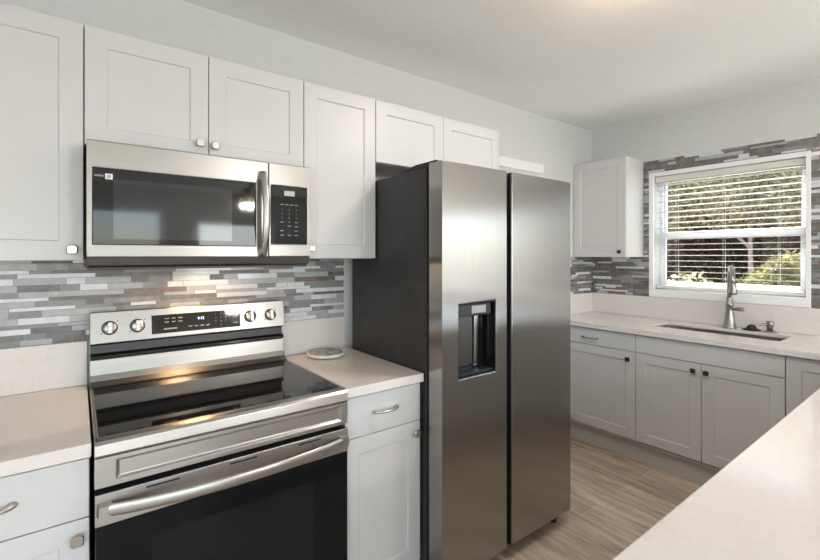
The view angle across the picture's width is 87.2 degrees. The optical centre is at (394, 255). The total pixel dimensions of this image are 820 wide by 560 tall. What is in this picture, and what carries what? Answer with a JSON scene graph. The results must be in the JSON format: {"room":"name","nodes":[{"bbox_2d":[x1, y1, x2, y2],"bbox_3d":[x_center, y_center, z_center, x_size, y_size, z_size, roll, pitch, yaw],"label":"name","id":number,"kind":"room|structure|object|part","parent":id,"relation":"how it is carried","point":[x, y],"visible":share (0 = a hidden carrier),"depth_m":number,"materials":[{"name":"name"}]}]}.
{"room":"kitchen","nodes":[
{"label":"kitchen","id":0,"kind":"room"},
{"bbox_2d":[0,0,591,416],"bbox_3d":[-0.847,0.153,2.010,6.653,2.511,0.150,0,0,-36],"label":"wall","id":1,"kind":"structure","parent":0,"point":[524,135],"depth_m":2.29,"materials":[{"name":"paint"}]},
{"bbox_2d":[0,3,83,260],"bbox_3d":[-1.259,-0.374,1.415,0.384,0.782,0.320,0,0,-36],"label":"upper cabinet","id":2,"kind":"object","parent":1,"relation":"attached to","point":[42,55],"visible":1,"depth_m":1.36,"materials":[{"name":"grey wood"}]},
{"bbox_3d":[-1.042,-0.019,1.391,0.029,0.029,0.024,0,0,-36],"label":"knob","id":3,"kind":"part","parent":2,"relation":"part of","materials":[{"name":"silver metal"}]},
{"bbox_2d":[0,259,343,348],"bbox_3d":[-1.212,0.172,1.641,2.327,0.312,0.010,0,0,-36],"label":"tile backsplash","id":4,"kind":"structure","parent":1,"relation":"attached to","point":[42,302],"depth_m":1.74,"materials":[{"name":"grey tile"}]},
{"bbox_2d":[84,25,302,166],"bbox_3d":[-0.790,-0.566,1.760,0.779,0.398,0.320,0,0,-36],"label":"upper cabinet","id":5,"kind":"object","parent":1,"relation":"attached to","point":[137,91],"visible":0.88,"depth_m":1.60,"materials":[{"name":"grey wood"}]},
{"bbox_3d":[-0.874,-0.566,1.542,0.384,0.395,0.020,0,0,-36],"label":"door","id":6,"kind":"part","parent":5,"relation":"part of","materials":[{"name":"white wood"}]},
{"bbox_2d":[86,139,309,269],"bbox_3d":[-0.751,-0.157,1.696,0.757,0.415,0.445,0,0,-36],"label":"microwave","id":7,"kind":"object","parent":5,"relation":"attached to","point":[147,207],"visible":1,"depth_m":1.51,"materials":[{"name":"grey metal"}]},
{"bbox_3d":[-0.742,-0.157,1.505,0.512,0.240,0.007,0,0,-36],"label":"door glass","id":8,"kind":"part","parent":7,"relation":"part of","materials":[{"name":"black glass"}]},
{"bbox_3d":[-0.495,-0.159,1.644,0.027,0.332,0.058,0,0,-36],"label":"handle","id":9,"kind":"part","parent":7,"relation":"part of","materials":[{"name":"silver metal"}]},
{"bbox_3d":[-0.428,-0.180,1.748,0.176,0.370,0.033,0,0,-36],"label":"control panel","id":10,"kind":"part","parent":7,"relation":"part of","materials":[{"name":"silver metal"}]},
{"bbox_3d":[-0.425,-0.161,1.736,0.150,0.231,0.006,0,0,-36],"label":"keypad glass","id":11,"kind":"part","parent":7,"relation":"part of","materials":[{"name":"black glass"}]},
{"bbox_3d":[-0.731,-0.423,1.620,0.029,0.029,0.024,0,0,-36],"label":"knob","id":12,"kind":"part","parent":5,"relation":"part of","materials":[{"name":"silver metal"}]},
{"bbox_3d":[-0.687,-0.420,1.652,0.029,0.029,0.024,0,0,-36],"label":"knob","id":13,"kind":"part","parent":5,"relation":"part of","materials":[{"name":"silver metal"}]},
{"bbox_3d":[-0.560,-0.566,1.773,0.388,0.395,0.020,0,0,-36],"label":"door","id":14,"kind":"part","parent":5,"relation":"part of","materials":[{"name":"white wood"}]},
{"bbox_2d":[303,81,374,258],"bbox_3d":[-0.323,-0.375,2.102,0.377,0.780,0.320,0,0,-36],"label":"upper cabinet","id":15,"kind":"object","parent":1,"relation":"attached to","point":[339,126],"visible":0.73,"depth_m":1.99,"materials":[{"name":"grey wood"}]},
{"bbox_3d":[-0.363,-0.031,1.890,0.029,0.029,0.024,0,0,-36],"label":"knob","id":16,"kind":"part","parent":15,"relation":"part of","materials":[{"name":"silver metal"}]},
{"bbox_2d":[375,100,498,176],"bbox_3d":[0.190,-0.611,2.494,0.912,0.308,0.295,0,0,-36],"label":"upper cabinet","id":17,"kind":"object","parent":1,"relation":"attached to","point":[405,138],"visible":0.61,"depth_m":2.30,"materials":[{"name":"grey wood"}]},
{"bbox_3d":[0.084,-0.611,2.246,0.444,0.305,0.020,0,0,-36],"label":"door","id":18,"kind":"part","parent":17,"relation":"part of","materials":[{"name":"white wood"}]},
{"bbox_3d":[0.451,-0.611,2.516,0.462,0.305,0.020,0,0,-36],"label":"door","id":19,"kind":"part","parent":17,"relation":"part of","materials":[{"name":"white wood"}]},
{"bbox_2d":[499,156,543,173],"bbox_3d":[0.933,-0.676,3.214,0.588,0.071,0.016,0,0,-36],"label":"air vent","id":20,"kind":"object","parent":1,"relation":"in","point":[507,162],"visible":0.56,"depth_m":3.21,"materials":[{"name":"white"}]},
{"bbox_2d":[570,257,592,293],"bbox_3d":[1.498,0.171,3.632,0.653,0.315,0.010,0,0,-36],"label":"tile backsplash","id":21,"kind":"structure","parent":1,"relation":"attached to","point":[581,268],"depth_m":3.71,"materials":[{"name":"grey tile"}]},
{"bbox_2d":[181,0,819,131],"bbox_3d":[1.151,-1.177,-0.710,6.653,0.150,6.900,0,0,-36],"label":"ceiling","id":22,"kind":"structure","parent":0,"point":[590,65],"depth_m":2.25,"materials":[{"name":"paint"}]},
{"bbox_2d":[489,436,701,559],"bbox_3d":[1.151,1.469,-0.710,6.653,0.120,6.900,0,0,-36],"label":"floor","id":23,"kind":"structure","parent":0,"point":[615,498],"depth_m":2.40,"materials":[{"name":"brown wood"}]},
{"bbox_2d":[0,457,89,559],"bbox_3d":[-1.144,0.971,1.279,0.379,0.876,0.674,0,0,-36],"label":"base cabinet","id":24,"kind":"object","parent":23,"relation":"on","point":[45,512],"visible":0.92,"depth_m":1.09,"materials":[{"name":"grey wood"}]},
{"bbox_3d":[-0.967,0.612,1.012,0.120,0.016,0.035,0,0,-36],"label":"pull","id":25,"kind":"part","parent":24,"relation":"part of","materials":[{"name":"silver metal"}]},
{"bbox_3d":[-0.971,0.993,1.044,0.376,0.592,0.020,0,0,-36],"label":"door","id":26,"kind":"part","parent":24,"relation":"part of","materials":[{"name":"white wood"}]},
{"bbox_2d":[0,340,90,476],"bbox_3d":[-1.475,0.430,1.044,1.197,0.204,0.660,0,0,-36],"label":"countertop","id":27,"kind":"structure","parent":24,"relation":"on","point":[45,419],"depth_m":1.41,"materials":[{"name":"stone"}]},
{"bbox_3d":[-0.827,0.744,1.122,0.029,0.029,0.024,0,0,-36],"label":"knob","id":28,"kind":"part","parent":24,"relation":"part of","materials":[{"name":"silver metal"}]},
{"bbox_2d":[89,300,348,559],"bbox_3d":[-0.651,0.812,1.587,0.762,1.193,0.720,0,0,-36],"label":"range","id":29,"kind":"object","parent":23,"relation":"on","point":[207,443],"visible":1,"depth_m":1.43,"materials":[{"name":"silver metal"}]},
{"bbox_3d":[-0.952,0.502,1.361,0.010,0.022,0.546,0,0,-36],"label":"trim","id":30,"kind":"part","parent":29,"relation":"part of","materials":[{"name":"silver metal"}]},
{"bbox_3d":[-1.085,0.278,1.641,0.052,0.052,0.026,0,0,-36],"label":"knob","id":31,"kind":"part","parent":29,"relation":"part of","materials":[{"name":"silver metal"}]},
{"bbox_3d":[-1.011,0.278,1.695,0.052,0.052,0.026,0,0,-36],"label":"knob","id":32,"kind":"part","parent":29,"relation":"part of","materials":[{"name":"silver metal"}]},
{"bbox_3d":[-0.838,0.276,1.841,0.762,0.119,0.028,0,0,-36],"label":"control panel","id":33,"kind":"part","parent":29,"relation":"part of","materials":[{"name":"silver metal"}]},
{"bbox_3d":[-0.828,0.444,1.828,0.760,0.092,0.050,0,0,-36],"label":"steel panel","id":34,"kind":"part","parent":29,"relation":"part of","materials":[{"name":"silver metal"}]},
{"bbox_2d":[93,360,339,437],"bbox_3d":[-0.649,0.498,1.584,0.742,0.014,0.546,0,0,-36],"label":"cooktop","id":35,"kind":"object","parent":29,"relation":"in","point":[130,410],"depth_m":1.51,"materials":[{"name":"black glass"}]},
{"bbox_3d":[-0.489,0.950,1.367,0.758,0.638,0.035,0,0,-36],"label":"oven door","id":36,"kind":"part","parent":29,"relation":"part of","materials":[{"name":"black plastic"}]},
{"bbox_3d":[-0.489,0.575,1.367,0.762,0.080,0.038,0,0,-36],"label":"panel","id":37,"kind":"part","parent":29,"relation":"part of","materials":[{"name":"silver metal"}]},
{"bbox_3d":[-0.486,0.512,1.363,0.762,0.042,0.039,0,0,-36],"label":"trim","id":38,"kind":"part","parent":29,"relation":"part of","materials":[{"name":"silver metal"}]},
{"bbox_3d":[-0.477,0.991,1.351,0.756,0.552,0.004,0,0,-36],"label":"door glass","id":39,"kind":"part","parent":29,"relation":"part of","materials":[{"name":"black glass"}]},
{"bbox_3d":[-0.457,0.669,1.323,0.754,0.034,0.064,0,0,-36],"label":"door handle","id":40,"kind":"part","parent":29,"relation":"part of","materials":[{"name":"silver metal"}]},
{"bbox_3d":[-0.653,0.278,1.958,0.052,0.052,0.026,0,0,-36],"label":"knob","id":41,"kind":"part","parent":29,"relation":"part of","materials":[{"name":"silver metal"}]},
{"bbox_3d":[-0.578,0.278,2.013,0.052,0.052,0.026,0,0,-36],"label":"knob","id":42,"kind":"part","parent":29,"relation":"part of","materials":[{"name":"silver metal"}]},
{"bbox_3d":[-0.346,0.502,1.807,0.010,0.022,0.546,0,0,-36],"label":"trim","id":43,"kind":"part","parent":29,"relation":"part of","materials":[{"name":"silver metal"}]},
{"bbox_2d":[342,383,420,559],"bbox_3d":[-0.217,0.971,1.960,0.368,0.876,0.674,0,0,-36],"label":"base cabinet","id":44,"kind":"object","parent":23,"relation":"on","point":[383,453],"visible":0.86,"depth_m":1.72,"materials":[{"name":"grey wood"}]},
{"bbox_2d":[89,316,423,398],"bbox_3d":[-0.529,0.430,1.740,1.138,0.204,0.660,0,0,-36],"label":"countertop","id":45,"kind":"structure","parent":44,"relation":"on","point":[360,373],"depth_m":1.99,"materials":[{"name":"stone"}]},
{"bbox_2d":[307,348,343,358],"bbox_3d":[-0.340,0.485,2.128,0.184,0.020,0.184,0,0,-36],"label":"trivet","id":46,"kind":"object","parent":45,"relation":"on","point":[320,353],"visible":1,"depth_m":2.08,"materials":[{"name":"grey stone"}]},
{"bbox_3d":[-0.044,0.618,1.725,0.365,0.154,0.020,0,0,-36],"label":"drawer","id":47,"kind":"part","parent":44,"relation":"part of","materials":[{"name":"white wood"}]},
{"bbox_3d":[-0.027,0.612,1.703,0.124,0.016,0.035,0,0,-36],"label":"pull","id":48,"kind":"part","parent":44,"relation":"part of","materials":[{"name":"silver metal"}]},
{"bbox_3d":[0.093,0.744,1.798,0.029,0.029,0.024,0,0,-36],"label":"knob","id":49,"kind":"part","parent":44,"relation":"part of","materials":[{"name":"silver metal"}]},
{"bbox_2d":[352,160,569,559],"bbox_3d":[0.352,0.507,2.282,0.916,1.804,0.710,0,0,-36],"label":"refrigerator","id":50,"kind":"object","parent":23,"relation":"on","point":[465,287],"visible":0.94,"depth_m":1.93,"materials":[{"name":"silver metal"}]},
{"bbox_3d":[0.292,0.373,1.884,0.136,0.221,0.004,0,0,-36],"label":"panel","id":51,"kind":"part","parent":50,"relation":"part of","materials":[{"name":"grey metal"}]},
{"bbox_3d":[0.329,0.477,1.877,0.398,1.724,0.080,0,0,-36],"label":"freezer door","id":52,"kind":"part","parent":50,"relation":"part of","materials":[{"name":"silver metal"}]},
{"bbox_3d":[0.713,0.477,2.159,0.480,1.724,0.080,0,0,-36],"label":"fridge door","id":53,"kind":"part","parent":50,"relation":"part of","materials":[{"name":"silver metal"}]},
{"bbox_2d":[570,325,637,460],"bbox_3d":[1.681,0.971,3.363,0.674,0.876,0.660,0,0,-36],"label":"base cabinet","id":54,"kind":"object","parent":23,"relation":"on","point":[602,362],"visible":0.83,"depth_m":3.11,"materials":[{"name":"grey wood"}]},
{"bbox_3d":[1.430,0.606,3.165,0.035,0.016,0.126,0,0,-36],"label":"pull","id":55,"kind":"part","parent":54,"relation":"part of","materials":[{"name":"silver metal"}]},
{"bbox_3d":[1.475,0.598,3.151,0.020,0.115,0.560,0,0,-36],"label":"drawer","id":56,"kind":"part","parent":54,"relation":"part of","materials":[{"name":"white wood"}]},
{"bbox_2d":[570,292,819,359],"bbox_3d":[2.259,0.430,2.585,0.664,0.204,2.599,0,0,-36],"label":"countertop","id":57,"kind":"structure","parent":54,"relation":"on","point":[631,314],"depth_m":2.96,"materials":[{"name":"stone"}]},
{"bbox_2d":[658,324,786,340],"bbox_3d":[2.124,0.629,2.840,0.309,0.230,0.728,0,0,-36],"label":"sink","id":58,"kind":"object","parent":57,"relation":"in","point":[666,325],"visible":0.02,"depth_m":2.91,"materials":[{"name":"silver metal"}]},
{"bbox_2d":[722,265,743,328],"bbox_3d":[2.260,0.280,2.851,0.110,0.430,0.274,0,0,29],"label":"faucet","id":59,"kind":"object","parent":57,"relation":"on","point":[729,321],"visible":1,"depth_m":2.92,"materials":[{"name":"silver metal"}]},
{"bbox_3d":[2.236,0.180,2.856,0.029,0.230,0.239,0,0,33],"label":"spout","id":60,"kind":"part","parent":59,"relation":"part of","materials":[{"name":"silver metal"}]},
{"bbox_3d":[2.307,0.360,2.898,0.030,0.030,0.076,0,0,-15],"label":"lever","id":61,"kind":"part","parent":59,"relation":"part of","materials":[{"name":"silver metal"}]},
{"bbox_2d":[742,324,760,330],"bbox_3d":[2.368,0.476,2.851,0.099,0.037,0.099,0,0,-36],"label":"stopper","id":62,"kind":"object","parent":57,"relation":"on","point":[750,327],"visible":1,"depth_m":2.83,"materials":[{"name":"black plastic"}]},
{"bbox_2d":[759,321,776,332],"bbox_3d":[2.406,0.459,2.764,0.103,0.072,0.068,0,0,-28],"label":"soap dispenser","id":63,"kind":"object","parent":57,"relation":"on","point":[770,324],"visible":1,"depth_m":2.76,"materials":[{"name":"silver metal"}]},
{"bbox_2d":[636,327,786,484],"bbox_3d":[2.109,0.971,2.790,0.664,0.876,0.768,0,0,-36],"label":"base cabinet","id":64,"kind":"object","parent":23,"relation":"on","point":[699,407],"visible":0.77,"depth_m":2.62,"materials":[{"name":"grey wood"}]},
{"bbox_3d":[1.755,0.957,2.769,0.020,0.594,0.380,0,0,-36],"label":"door","id":65,"kind":"part","parent":64,"relation":"part of","materials":[{"name":"white wood"}]},
{"bbox_3d":[1.982,0.957,2.459,0.020,0.594,0.382,0,0,-36],"label":"door","id":66,"kind":"part","parent":64,"relation":"part of","materials":[{"name":"white wood"}]},
{"bbox_2d":[786,356,819,415],"bbox_3d":[2.438,0.971,2.362,0.639,0.876,0.308,0,0,-36],"label":"base cabinet","id":67,"kind":"object","parent":23,"relation":"on","point":[802,374],"visible":0.3,"depth_m":2.25,"materials":[{"name":"grey wood"}]},
{"bbox_3d":[1.452,0.971,1.087,2.405,0.876,0.620,0,0,-36],"label":"base cabinet","id":68,"kind":"object","parent":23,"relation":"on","visible":0},
{"bbox_2d":[613,388,819,559],"bbox_3d":[1.508,0.513,0.985,2.436,0.036,0.910,0,0,-36],"label":"countertop","id":69,"kind":"structure","parent":68,"relation":"on","point":[764,504],"depth_m":0.83,"materials":[{"name":"stone"}]},
{"bbox_2d":[592,77,819,307],"bbox_3d":[3.772,0.153,1.215,0.150,2.511,6.600,0,0,-36],"label":"wall","id":70,"kind":"structure","parent":0,"point":[792,110],"depth_m":3.09,"materials":[{"name":"paint"}]},
{"bbox_2d":[574,156,643,256],"bbox_3d":[1.758,-0.376,3.559,0.320,0.778,0.436,0,0,-36],"label":"upper cabinet","id":71,"kind":"object","parent":70,"relation":"attached to","point":[609,193],"visible":1,"depth_m":3.44,"materials":[{"name":"white wood"}]},
{"bbox_2d":[593,133,819,308],"bbox_3d":[2.526,-0.211,2.774,0.010,1.079,2.588,0,0,-36],"label":"tile backsplash","id":72,"kind":"structure","parent":70,"relation":"attached to","point":[611,275],"depth_m":3.12,"materials":[{"name":"grey tile"}]},
{"bbox_2d":[649,150,810,307],"bbox_3d":[2.371,-0.164,3.097,0.160,0.979,0.940,0,0,-36],"label":"window","id":73,"kind":"structure","parent":70,"relation":"in","point":[751,298],"depth_m":3.05,"materials":[{"name":"white plastic"}]},
{"bbox_3d":[2.358,0.274,3.082,0.118,0.014,0.888,0,0,-36],"label":"sill","id":74,"kind":"part","parent":73,"relation":"part of","materials":[{"name":"white wood"}]},
{"bbox_2d":[656,157,805,295],"bbox_3d":[2.358,-0.180,3.083,0.062,0.878,0.878,0,0,-36],"label":"window blind","id":75,"kind":"object","parent":73,"relation":"attached to","point":[799,161],"visible":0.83,"depth_m":3.05,"materials":[{"name":"white plastic"}]},
{"bbox_3d":[2.365,-0.165,3.085,0.050,0.828,0.602,0,0,-36],"label":"ladder cord","id":76,"kind":"part","parent":75,"relation":"part of","materials":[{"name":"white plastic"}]},
{"bbox_3d":[2.364,0.246,3.087,0.046,0.026,0.870,0,0,-36],"label":"rail","id":77,"kind":"part","parent":75,"relation":"part of","materials":[{"name":"white plastic"}]},
{"bbox_3d":[2.410,0.029,3.120,0.019,0.429,0.838,0,0,-36],"label":"sash","id":78,"kind":"part","parent":73,"relation":"part of","materials":[{"name":"white plastic"}]},
{"bbox_3d":[2.425,-0.363,3.130,0.023,0.465,0.838,0,0,-36],"label":"sash","id":79,"kind":"part","parent":73,"relation":"part of","materials":[{"name":"white plastic"}]},
{"label":"outside","id":80,"kind":"structure","parent":0,"visible":0},
{"bbox_3d":[6.583,1.709,6.134,10.187,0.100,14.000,0,0,-36],"label":"ground","id":81,"kind":"structure","parent":80,"visible":0},
{"bbox_2d":[668,270,712,282],"bbox_3d":[3.377,0.911,4.925,0.707,1.496,0.653,0,0,-36],"label":"bush","id":82,"kind":"object","parent":81,"relation":"on","point":[692,273],"visible":0.09,"depth_m":4.88,"materials":[{"name":"green plant"}]},
{"bbox_2d":[667,171,800,282],"bbox_3d":[6.325,-0.178,8.173,1.435,4.019,5.585,0,0,-36],"label":"hedge","id":83,"kind":"object","parent":81,"relation":"on","point":[708,263],"visible":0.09,"depth_m":8.04,"materials":[{"name":"green plant"}]},
{"bbox_2d":[669,217,798,280],"bbox_3d":[7.890,0.372,7.706,0.070,2.574,11.015,0,0,-36],"label":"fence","id":84,"kind":"object","parent":81,"relation":"on","point":[732,217],"visible":0.02,"depth_m":9.04,"materials":[{"name":"brown wood"}]},
{"bbox_2d":[668,167,801,283],"bbox_3d":[5.319,-0.364,6.937,2.072,4.049,3.473,0,0,-36],"label":"leafy tree","id":85,"kind":"object","parent":81,"relation":"on","point":[749,245],"visible":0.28,"depth_m":6.42,"materials":[{"name":"green plant"}]},
{"bbox_2d":[736,250,800,286],"bbox_3d":[3.816,0.803,4.305,0.716,1.712,0.848,0,0,-36],"label":"bush","id":86,"kind":"object","parent":81,"relation":"on","point":[772,267],"visible":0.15,"depth_m":4.18,"materials":[{"name":"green plant"}]}
]}

